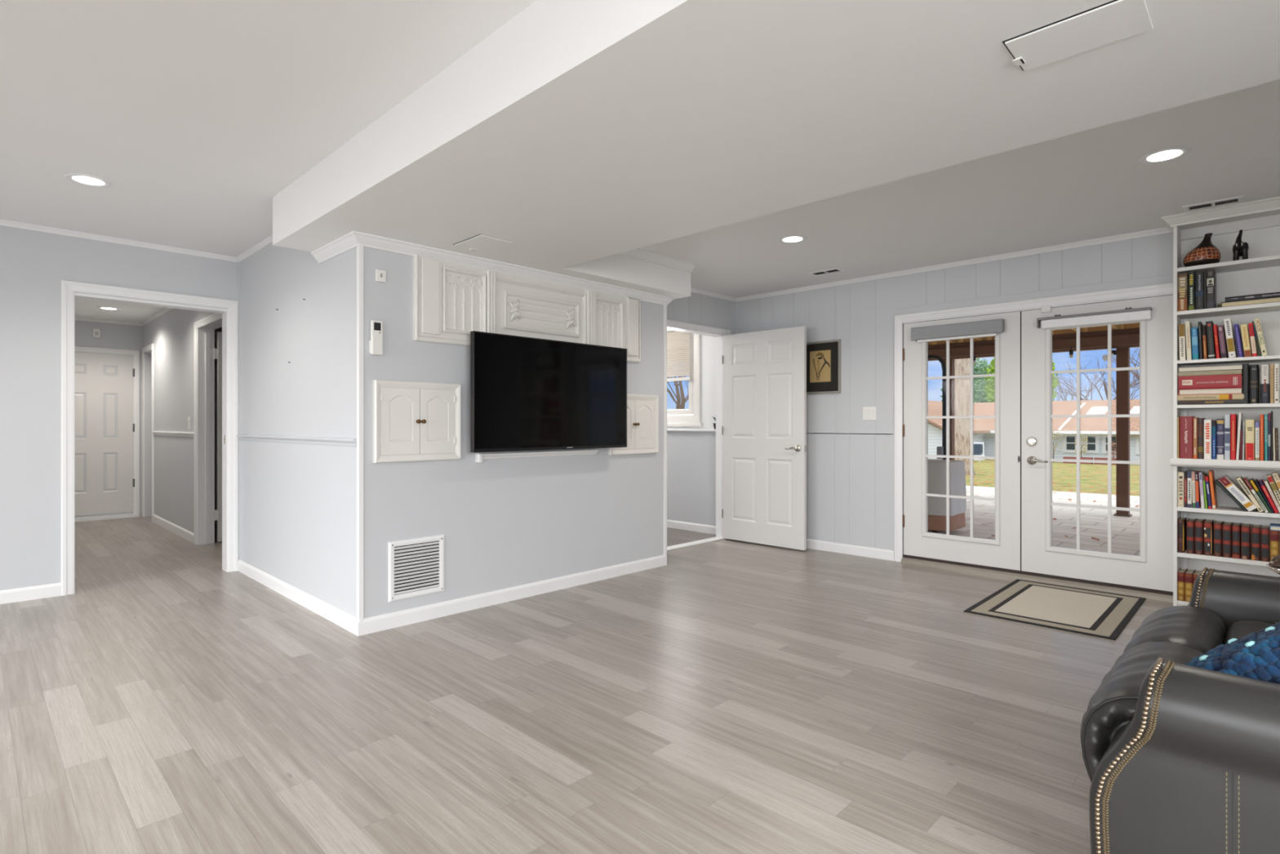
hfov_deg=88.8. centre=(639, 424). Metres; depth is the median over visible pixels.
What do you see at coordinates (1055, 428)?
shrub
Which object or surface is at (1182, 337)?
book
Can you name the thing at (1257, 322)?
book
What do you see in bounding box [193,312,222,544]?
door frame
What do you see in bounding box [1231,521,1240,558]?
book
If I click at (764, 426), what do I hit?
door
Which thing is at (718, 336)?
door frame
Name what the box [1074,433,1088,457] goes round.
shrub
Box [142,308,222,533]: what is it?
wall
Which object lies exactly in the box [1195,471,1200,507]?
book
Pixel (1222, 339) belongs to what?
book
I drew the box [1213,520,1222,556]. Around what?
book
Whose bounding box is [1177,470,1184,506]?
book
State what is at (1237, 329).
book
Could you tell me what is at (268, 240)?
crown molding
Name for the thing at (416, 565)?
air vent
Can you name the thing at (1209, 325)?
book
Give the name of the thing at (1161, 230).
crown molding
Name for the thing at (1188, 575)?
book
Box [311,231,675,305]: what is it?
crown molding
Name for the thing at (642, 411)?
upper cabinet
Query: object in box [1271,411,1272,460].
book
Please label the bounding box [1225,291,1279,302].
book
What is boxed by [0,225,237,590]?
wall
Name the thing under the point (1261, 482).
book
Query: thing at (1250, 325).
book
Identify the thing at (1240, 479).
book
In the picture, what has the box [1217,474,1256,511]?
book
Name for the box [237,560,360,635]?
baseboard
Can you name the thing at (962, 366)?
patio post
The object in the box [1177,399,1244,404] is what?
book
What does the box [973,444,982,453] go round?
cushion
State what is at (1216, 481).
book
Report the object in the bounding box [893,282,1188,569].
door frame
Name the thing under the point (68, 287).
door frame
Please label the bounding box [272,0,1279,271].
ceiling
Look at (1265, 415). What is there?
book
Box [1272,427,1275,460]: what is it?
book
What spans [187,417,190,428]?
light switch
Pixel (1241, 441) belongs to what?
book
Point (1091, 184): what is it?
ceiling
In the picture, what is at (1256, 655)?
throw pillow
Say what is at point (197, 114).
ceiling
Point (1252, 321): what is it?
book
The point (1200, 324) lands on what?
book
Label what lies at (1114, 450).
shrub
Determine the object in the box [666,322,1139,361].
roof
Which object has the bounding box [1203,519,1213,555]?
book
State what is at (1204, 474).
book
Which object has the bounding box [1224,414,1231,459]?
book
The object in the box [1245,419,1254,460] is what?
book
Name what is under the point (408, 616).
baseboard
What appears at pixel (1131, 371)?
bare tree
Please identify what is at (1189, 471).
book
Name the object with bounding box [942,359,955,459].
patio post
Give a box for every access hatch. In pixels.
[453,234,512,252]
[1002,0,1153,71]
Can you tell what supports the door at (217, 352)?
in the wall at (171, 334)
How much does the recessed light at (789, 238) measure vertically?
0.006 m
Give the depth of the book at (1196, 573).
3.96 m
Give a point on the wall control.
(380, 275)
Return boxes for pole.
[928,355,946,459]
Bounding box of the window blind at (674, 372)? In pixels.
[666,329,691,382]
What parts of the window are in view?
sash, sill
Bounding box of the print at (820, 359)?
[809,349,831,382]
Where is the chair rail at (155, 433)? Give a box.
[151,431,193,436]
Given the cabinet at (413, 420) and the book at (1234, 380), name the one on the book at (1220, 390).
the book at (1234, 380)
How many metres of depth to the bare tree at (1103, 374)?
42.48 m
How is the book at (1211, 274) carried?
on the bookcase at (1259, 220)
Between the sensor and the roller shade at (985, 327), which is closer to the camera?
the roller shade at (985, 327)
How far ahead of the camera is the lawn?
18.30 m
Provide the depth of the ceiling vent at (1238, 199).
3.77 m
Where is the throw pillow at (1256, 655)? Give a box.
[1183,622,1279,684]
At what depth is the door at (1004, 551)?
5.07 m
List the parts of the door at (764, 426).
handle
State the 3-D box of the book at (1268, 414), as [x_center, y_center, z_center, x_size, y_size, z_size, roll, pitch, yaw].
[3.651,0.071,3.791,0.010,0.272,0.179,0,0,44]
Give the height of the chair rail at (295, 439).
0.044 m
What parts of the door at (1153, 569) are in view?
handle, lite frame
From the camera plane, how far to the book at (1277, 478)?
3.71 m
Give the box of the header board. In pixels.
[894,274,1173,315]
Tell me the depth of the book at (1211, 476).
3.90 m
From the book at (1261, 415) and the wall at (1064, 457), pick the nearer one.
the book at (1261, 415)
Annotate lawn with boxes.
[965,458,1139,496]
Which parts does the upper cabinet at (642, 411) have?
door, door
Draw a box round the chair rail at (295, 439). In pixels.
[236,434,356,446]
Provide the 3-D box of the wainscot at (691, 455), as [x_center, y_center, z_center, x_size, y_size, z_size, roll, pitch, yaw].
[-0.528,0.606,8.086,3.960,1.068,0.030,0,0,44]
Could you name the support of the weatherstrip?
attached to the door at (1004, 551)
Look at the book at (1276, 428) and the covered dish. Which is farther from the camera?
the book at (1276, 428)
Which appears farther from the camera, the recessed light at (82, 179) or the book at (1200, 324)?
the book at (1200, 324)
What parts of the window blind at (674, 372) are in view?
rail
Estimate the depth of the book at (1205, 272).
3.92 m
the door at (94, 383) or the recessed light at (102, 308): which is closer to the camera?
the recessed light at (102, 308)
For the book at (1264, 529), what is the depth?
3.74 m
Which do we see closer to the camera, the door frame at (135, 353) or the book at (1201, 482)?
the book at (1201, 482)
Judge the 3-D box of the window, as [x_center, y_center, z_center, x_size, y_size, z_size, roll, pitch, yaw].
[0.241,-0.502,7.386,1.240,1.045,0.120,0,0,44]
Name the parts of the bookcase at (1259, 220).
panel, shelf, crown, shelf, shelf, shelf, shelf, shelf, shelf, panel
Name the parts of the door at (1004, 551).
lite frame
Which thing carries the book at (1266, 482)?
on the bookcase at (1259, 220)
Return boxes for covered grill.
[928,458,966,533]
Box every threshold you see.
[74,513,137,521]
[666,536,724,551]
[901,556,1173,602]
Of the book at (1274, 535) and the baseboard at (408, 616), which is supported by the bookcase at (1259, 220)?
the book at (1274, 535)
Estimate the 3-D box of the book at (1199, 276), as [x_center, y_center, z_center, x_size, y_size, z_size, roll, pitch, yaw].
[3.430,-0.808,3.999,0.040,0.229,0.170,0,0,44]
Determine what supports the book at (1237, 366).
on the book at (1226, 371)
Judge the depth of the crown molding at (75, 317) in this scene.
7.89 m
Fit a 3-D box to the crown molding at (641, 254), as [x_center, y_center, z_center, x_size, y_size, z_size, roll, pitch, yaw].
[-0.031,-1.245,4.743,0.052,0.060,1.310,0,0,44]
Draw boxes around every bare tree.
[666,362,688,409]
[666,367,688,409]
[1052,357,1139,400]
[1052,373,1097,400]
[1104,346,1139,380]
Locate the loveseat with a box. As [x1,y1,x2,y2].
[1080,567,1279,853]
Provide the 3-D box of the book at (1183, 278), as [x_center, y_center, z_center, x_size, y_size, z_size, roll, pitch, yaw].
[3.373,-0.808,4.055,0.046,0.229,0.170,0,0,44]
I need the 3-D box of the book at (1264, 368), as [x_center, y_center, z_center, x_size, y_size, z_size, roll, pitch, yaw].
[3.634,-0.233,3.799,0.039,0.226,0.173,0,0,44]
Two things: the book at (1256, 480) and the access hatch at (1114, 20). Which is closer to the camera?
the access hatch at (1114, 20)
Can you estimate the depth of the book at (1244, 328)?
3.80 m
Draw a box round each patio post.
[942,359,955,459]
[954,358,975,475]
[1114,346,1132,516]
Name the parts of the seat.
frame, frame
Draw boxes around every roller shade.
[911,318,1004,342]
[1036,306,1151,329]
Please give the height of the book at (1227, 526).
0.194 m
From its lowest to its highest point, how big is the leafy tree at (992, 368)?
9.279 m
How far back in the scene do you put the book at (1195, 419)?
3.95 m
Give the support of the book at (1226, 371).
on the book at (1234, 380)
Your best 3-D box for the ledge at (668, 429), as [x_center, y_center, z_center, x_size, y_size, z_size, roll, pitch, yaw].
[-0.544,0.060,8.070,3.960,0.024,0.075,0,0,44]
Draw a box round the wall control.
[375,269,386,282]
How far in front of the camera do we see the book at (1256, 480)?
3.75 m
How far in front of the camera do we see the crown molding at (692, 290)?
6.33 m
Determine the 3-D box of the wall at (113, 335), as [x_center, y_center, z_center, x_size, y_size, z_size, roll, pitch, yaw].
[-6.666,-0.085,7.747,0.120,2.450,1.600,0,0,44]
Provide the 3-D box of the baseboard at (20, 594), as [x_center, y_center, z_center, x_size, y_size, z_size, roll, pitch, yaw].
[-5.054,1.097,3.128,0.013,0.085,3.430,0,0,44]
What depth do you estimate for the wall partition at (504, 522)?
4.15 m
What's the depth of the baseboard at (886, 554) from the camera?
5.72 m
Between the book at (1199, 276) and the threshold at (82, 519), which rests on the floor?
the threshold at (82, 519)
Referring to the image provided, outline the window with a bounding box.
[666,330,702,426]
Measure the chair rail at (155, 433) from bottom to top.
0.044 m
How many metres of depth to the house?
35.84 m
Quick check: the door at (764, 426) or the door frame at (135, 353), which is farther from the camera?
the door frame at (135, 353)
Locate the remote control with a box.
[368,320,382,355]
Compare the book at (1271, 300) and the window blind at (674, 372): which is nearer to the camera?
the book at (1271, 300)
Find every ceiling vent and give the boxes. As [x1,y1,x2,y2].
[807,267,844,275]
[1182,195,1244,212]
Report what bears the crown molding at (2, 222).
attached to the wall at (33, 264)
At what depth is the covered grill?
7.04 m
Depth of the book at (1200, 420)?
3.94 m
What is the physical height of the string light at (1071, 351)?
0.159 m
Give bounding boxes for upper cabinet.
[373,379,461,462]
[608,394,658,455]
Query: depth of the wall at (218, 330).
7.57 m
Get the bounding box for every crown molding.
[0,218,238,262]
[74,316,142,325]
[140,307,173,325]
[235,234,272,262]
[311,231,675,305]
[617,248,695,272]
[690,287,736,302]
[735,226,1172,302]
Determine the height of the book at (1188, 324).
0.237 m
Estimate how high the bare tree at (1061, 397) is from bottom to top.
7.465 m
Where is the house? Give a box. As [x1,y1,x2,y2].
[928,399,1139,464]
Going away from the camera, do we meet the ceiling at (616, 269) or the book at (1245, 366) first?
the book at (1245, 366)
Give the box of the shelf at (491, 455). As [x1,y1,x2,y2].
[482,449,598,458]
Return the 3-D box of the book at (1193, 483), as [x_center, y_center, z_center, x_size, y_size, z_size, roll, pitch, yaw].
[3.415,0.395,4.021,0.015,0.219,0.180,-1,-1,44]
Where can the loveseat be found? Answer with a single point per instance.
(1179, 757)
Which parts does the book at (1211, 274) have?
portrait panel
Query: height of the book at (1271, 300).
0.031 m
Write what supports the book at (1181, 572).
on the bookcase at (1259, 220)
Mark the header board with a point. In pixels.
(1165, 278)
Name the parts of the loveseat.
nailhead trim, braid trim, arm, nailhead trim, braid trim, arm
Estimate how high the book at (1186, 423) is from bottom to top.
0.257 m
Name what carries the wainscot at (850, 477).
attached to the wall at (860, 314)
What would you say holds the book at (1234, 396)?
on the book at (1237, 401)
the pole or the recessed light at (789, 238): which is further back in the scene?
the pole
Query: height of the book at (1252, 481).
0.187 m
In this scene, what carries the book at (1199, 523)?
on the bookcase at (1259, 220)
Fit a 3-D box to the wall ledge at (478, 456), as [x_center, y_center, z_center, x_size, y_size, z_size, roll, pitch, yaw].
[-0.658,0.206,4.387,0.046,0.057,0.997,0,0,44]
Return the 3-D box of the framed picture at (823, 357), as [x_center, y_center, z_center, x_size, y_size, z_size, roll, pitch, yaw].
[1.639,-0.519,5.950,0.397,0.478,0.026,0,0,44]
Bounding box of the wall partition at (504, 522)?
[240,242,663,618]
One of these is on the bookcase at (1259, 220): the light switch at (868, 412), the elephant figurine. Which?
the elephant figurine
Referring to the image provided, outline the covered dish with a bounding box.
[1266,554,1279,574]
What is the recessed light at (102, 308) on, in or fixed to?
in the ceiling at (83, 308)
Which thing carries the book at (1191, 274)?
on the bookcase at (1259, 220)
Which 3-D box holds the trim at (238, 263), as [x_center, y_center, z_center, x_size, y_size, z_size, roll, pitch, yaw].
[-3.134,-0.107,5.101,0.012,2.325,0.012,0,0,44]
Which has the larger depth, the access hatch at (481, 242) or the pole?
the pole
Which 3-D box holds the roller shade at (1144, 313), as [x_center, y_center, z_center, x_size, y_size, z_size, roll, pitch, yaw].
[3.099,-0.732,4.482,0.650,0.096,0.058,0,0,44]
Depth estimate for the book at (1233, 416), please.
3.83 m
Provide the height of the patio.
0.085 m
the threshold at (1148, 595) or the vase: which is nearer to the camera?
the vase
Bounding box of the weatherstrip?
[1020,311,1021,570]
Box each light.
[63,173,112,187]
[97,306,119,310]
[777,235,807,243]
[1069,346,1073,358]
[1102,350,1116,360]
[1137,146,1191,164]
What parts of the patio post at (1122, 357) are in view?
plate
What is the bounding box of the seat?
[973,442,985,462]
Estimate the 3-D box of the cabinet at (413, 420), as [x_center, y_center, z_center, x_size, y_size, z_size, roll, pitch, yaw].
[-1.265,-0.018,3.761,0.050,0.457,0.527,0,0,44]
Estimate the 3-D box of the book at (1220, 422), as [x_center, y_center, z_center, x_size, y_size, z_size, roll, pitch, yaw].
[3.501,0.087,3.937,0.033,0.240,0.180,0,0,44]
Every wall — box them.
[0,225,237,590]
[74,320,142,518]
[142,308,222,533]
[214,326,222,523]
[666,232,1173,554]
[666,291,735,334]
[1062,456,1115,465]
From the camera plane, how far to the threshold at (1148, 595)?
4.70 m
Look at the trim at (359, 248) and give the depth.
3.54 m
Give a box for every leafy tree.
[940,357,993,402]
[984,356,1059,402]
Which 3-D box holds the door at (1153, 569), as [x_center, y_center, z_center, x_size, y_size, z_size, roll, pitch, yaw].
[3.123,0.114,4.502,0.886,1.928,0.099,0,0,44]
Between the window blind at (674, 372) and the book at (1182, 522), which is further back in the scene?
the window blind at (674, 372)
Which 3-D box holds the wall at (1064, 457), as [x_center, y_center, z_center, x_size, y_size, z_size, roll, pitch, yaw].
[23.331,1.877,33.636,2.600,0.350,0.350,0,0,44]
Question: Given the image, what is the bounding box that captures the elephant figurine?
[1232,229,1248,260]
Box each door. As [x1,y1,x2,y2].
[74,351,134,515]
[213,332,222,542]
[721,325,807,550]
[902,311,1020,570]
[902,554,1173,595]
[1021,294,1173,591]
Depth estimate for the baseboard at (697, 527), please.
6.99 m
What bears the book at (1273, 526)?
on the book
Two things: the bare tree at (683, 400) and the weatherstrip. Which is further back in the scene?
the bare tree at (683, 400)
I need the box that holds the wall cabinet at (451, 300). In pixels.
[413,254,640,362]
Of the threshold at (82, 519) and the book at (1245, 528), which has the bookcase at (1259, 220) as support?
the book at (1245, 528)
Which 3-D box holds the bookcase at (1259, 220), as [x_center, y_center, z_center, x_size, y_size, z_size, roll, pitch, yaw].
[3.648,-0.068,3.794,0.947,2.415,0.298,0,0,44]
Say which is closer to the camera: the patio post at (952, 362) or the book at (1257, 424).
the book at (1257, 424)
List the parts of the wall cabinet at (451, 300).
arcade panel, panel, frame, arcade panel, strip frame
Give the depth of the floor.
2.56 m
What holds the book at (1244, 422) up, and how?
on the bookcase at (1259, 220)
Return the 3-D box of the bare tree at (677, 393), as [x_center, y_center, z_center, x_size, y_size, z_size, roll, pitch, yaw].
[2.952,-3.492,60.010,7.128,11.235,7.740,0,0,4]
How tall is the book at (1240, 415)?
0.274 m
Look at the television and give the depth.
4.26 m
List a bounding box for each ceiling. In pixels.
[0,0,536,257]
[74,297,165,322]
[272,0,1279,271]
[550,253,690,298]
[640,79,1279,297]
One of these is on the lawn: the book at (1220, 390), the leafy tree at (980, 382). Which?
the leafy tree at (980, 382)
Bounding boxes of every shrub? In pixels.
[1052,427,1062,462]
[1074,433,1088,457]
[1106,442,1115,457]
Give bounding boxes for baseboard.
[0,582,61,604]
[152,514,193,542]
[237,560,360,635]
[360,555,666,635]
[666,519,715,534]
[806,538,893,560]
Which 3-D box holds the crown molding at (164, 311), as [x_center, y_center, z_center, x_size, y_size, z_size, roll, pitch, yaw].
[-4.702,-1.243,6.675,4.190,0.034,0.026,0,0,44]
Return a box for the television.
[470,330,626,452]
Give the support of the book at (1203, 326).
on the bookcase at (1259, 220)
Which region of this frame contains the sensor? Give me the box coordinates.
[92,328,100,337]
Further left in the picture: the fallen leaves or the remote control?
the remote control
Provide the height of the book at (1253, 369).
0.225 m
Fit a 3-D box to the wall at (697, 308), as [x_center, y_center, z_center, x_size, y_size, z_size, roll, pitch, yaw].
[0.464,-0.130,6.185,0.115,2.540,1.610,0,0,44]
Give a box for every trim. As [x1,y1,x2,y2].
[237,261,239,559]
[356,244,363,620]
[663,305,666,555]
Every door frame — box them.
[61,279,238,595]
[74,343,154,521]
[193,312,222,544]
[666,319,730,537]
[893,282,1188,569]
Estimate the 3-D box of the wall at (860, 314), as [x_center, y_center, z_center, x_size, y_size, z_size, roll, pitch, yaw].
[1.602,-0.130,6.103,9.780,2.540,0.140,0,0,44]
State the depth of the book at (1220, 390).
3.91 m
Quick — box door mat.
[963,578,1146,640]
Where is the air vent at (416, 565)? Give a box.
[388,534,444,602]
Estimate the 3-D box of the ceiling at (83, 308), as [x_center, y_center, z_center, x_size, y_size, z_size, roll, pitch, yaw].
[-4.780,-1.340,6.888,4.740,0.160,3.000,0,0,44]
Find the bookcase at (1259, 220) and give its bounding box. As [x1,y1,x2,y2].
[1161,196,1279,605]
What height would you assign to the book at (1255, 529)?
0.191 m
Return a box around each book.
[1177,273,1188,311]
[1177,364,1242,372]
[1177,369,1242,376]
[1177,373,1242,389]
[1177,393,1244,400]
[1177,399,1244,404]
[1177,417,1179,457]
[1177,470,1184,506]
[1177,516,1186,552]
[1177,568,1186,600]
[1178,324,1186,359]
[1178,387,1242,395]
[1179,416,1195,458]
[1184,470,1187,506]
[1184,568,1195,601]
[1185,320,1192,359]
[1186,518,1196,554]
[1187,469,1194,507]
[1188,271,1195,310]
[1191,327,1199,359]
[1191,470,1197,507]
[1193,417,1198,458]
[1193,569,1200,583]
[1194,518,1204,555]
[1195,271,1204,309]
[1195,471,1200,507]
[1197,321,1204,359]
[1197,417,1205,458]
[1198,471,1204,508]
[1201,324,1208,359]
[1202,472,1208,508]
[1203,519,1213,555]
[1204,271,1206,308]
[1204,419,1213,458]
[1204,475,1212,508]
[1205,320,1216,359]
[1206,270,1216,308]
[1208,469,1217,509]
[1212,420,1216,458]
[1213,324,1221,358]
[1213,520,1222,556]
[1214,478,1247,511]
[1216,418,1224,459]
[1217,324,1227,358]
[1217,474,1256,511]
[1221,296,1279,306]
[1222,521,1232,557]
[1223,318,1236,357]
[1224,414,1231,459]
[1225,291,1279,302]
[1231,413,1236,459]
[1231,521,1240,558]
[1233,324,1244,357]
[1235,413,1242,459]
[1235,475,1263,511]
[1240,324,1252,356]
[1240,430,1243,459]
[1240,522,1250,559]
[1242,363,1248,404]
[1242,421,1245,459]
[1243,475,1268,512]
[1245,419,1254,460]
[1248,322,1257,356]
[1248,364,1258,404]
[1249,477,1272,512]
[1251,524,1260,560]
[1252,320,1260,355]
[1253,318,1267,355]
[1254,478,1274,513]
[1255,422,1260,460]
[1257,479,1279,513]
[1260,364,1270,403]
[1260,413,1263,460]
[1261,524,1269,561]
[1263,479,1279,512]
[1264,414,1267,460]
[1266,473,1279,504]
[1267,413,1271,460]
[1270,364,1274,403]
[1270,523,1279,530]
[1270,529,1279,559]
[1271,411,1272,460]
[1271,471,1279,491]
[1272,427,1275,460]
[1274,363,1279,403]
[1275,427,1279,461]
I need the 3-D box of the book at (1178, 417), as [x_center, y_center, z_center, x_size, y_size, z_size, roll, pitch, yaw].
[3.363,0.082,4.072,0.006,0.250,0.179,0,0,44]
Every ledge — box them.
[475,449,598,462]
[666,428,715,431]
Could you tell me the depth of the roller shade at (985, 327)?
5.06 m
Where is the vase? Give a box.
[1182,232,1221,266]
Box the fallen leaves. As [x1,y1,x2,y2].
[966,460,1139,540]
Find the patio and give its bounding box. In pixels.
[928,485,1139,555]
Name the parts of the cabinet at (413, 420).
door, door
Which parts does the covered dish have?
lid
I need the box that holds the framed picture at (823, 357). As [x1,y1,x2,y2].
[806,338,840,394]
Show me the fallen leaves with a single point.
(975, 483)
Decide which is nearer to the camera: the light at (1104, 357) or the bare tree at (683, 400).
the light at (1104, 357)
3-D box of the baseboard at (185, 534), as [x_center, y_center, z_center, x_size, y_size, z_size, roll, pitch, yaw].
[-4.973,1.095,6.948,2.020,0.090,0.013,0,0,44]
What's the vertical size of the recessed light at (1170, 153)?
0.006 m
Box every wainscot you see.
[666,431,715,525]
[806,432,893,551]
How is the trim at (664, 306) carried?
attached to the wall partition at (504, 522)
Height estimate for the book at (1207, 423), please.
0.236 m
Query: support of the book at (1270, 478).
on the bookcase at (1259, 220)
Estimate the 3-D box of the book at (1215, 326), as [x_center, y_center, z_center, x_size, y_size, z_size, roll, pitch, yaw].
[3.485,-0.493,3.946,0.030,0.203,0.170,0,0,44]
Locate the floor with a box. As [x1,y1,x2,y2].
[0,515,1173,853]
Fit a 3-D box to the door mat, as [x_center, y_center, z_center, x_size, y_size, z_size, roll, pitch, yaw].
[2.633,1.136,4.118,0.752,0.008,1.145,0,0,44]
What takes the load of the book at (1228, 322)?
on the bookcase at (1259, 220)
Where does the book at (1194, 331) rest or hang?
on the bookcase at (1259, 220)
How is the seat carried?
on the lawn
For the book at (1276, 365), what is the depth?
3.71 m
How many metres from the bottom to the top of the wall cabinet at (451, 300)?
0.490 m
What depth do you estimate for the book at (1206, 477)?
3.91 m
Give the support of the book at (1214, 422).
on the bookcase at (1259, 220)
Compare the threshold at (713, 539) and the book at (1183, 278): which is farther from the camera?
the threshold at (713, 539)
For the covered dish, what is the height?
0.152 m
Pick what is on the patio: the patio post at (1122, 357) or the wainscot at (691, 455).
the patio post at (1122, 357)
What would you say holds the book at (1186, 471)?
on the bookcase at (1259, 220)
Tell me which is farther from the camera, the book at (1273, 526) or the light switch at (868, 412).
the light switch at (868, 412)
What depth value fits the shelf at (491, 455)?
4.36 m
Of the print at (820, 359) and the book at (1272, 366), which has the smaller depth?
the book at (1272, 366)
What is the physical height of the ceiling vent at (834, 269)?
0.008 m
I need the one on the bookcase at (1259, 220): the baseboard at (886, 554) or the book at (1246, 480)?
the book at (1246, 480)
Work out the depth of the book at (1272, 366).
3.72 m
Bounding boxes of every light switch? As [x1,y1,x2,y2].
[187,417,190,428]
[862,406,875,420]

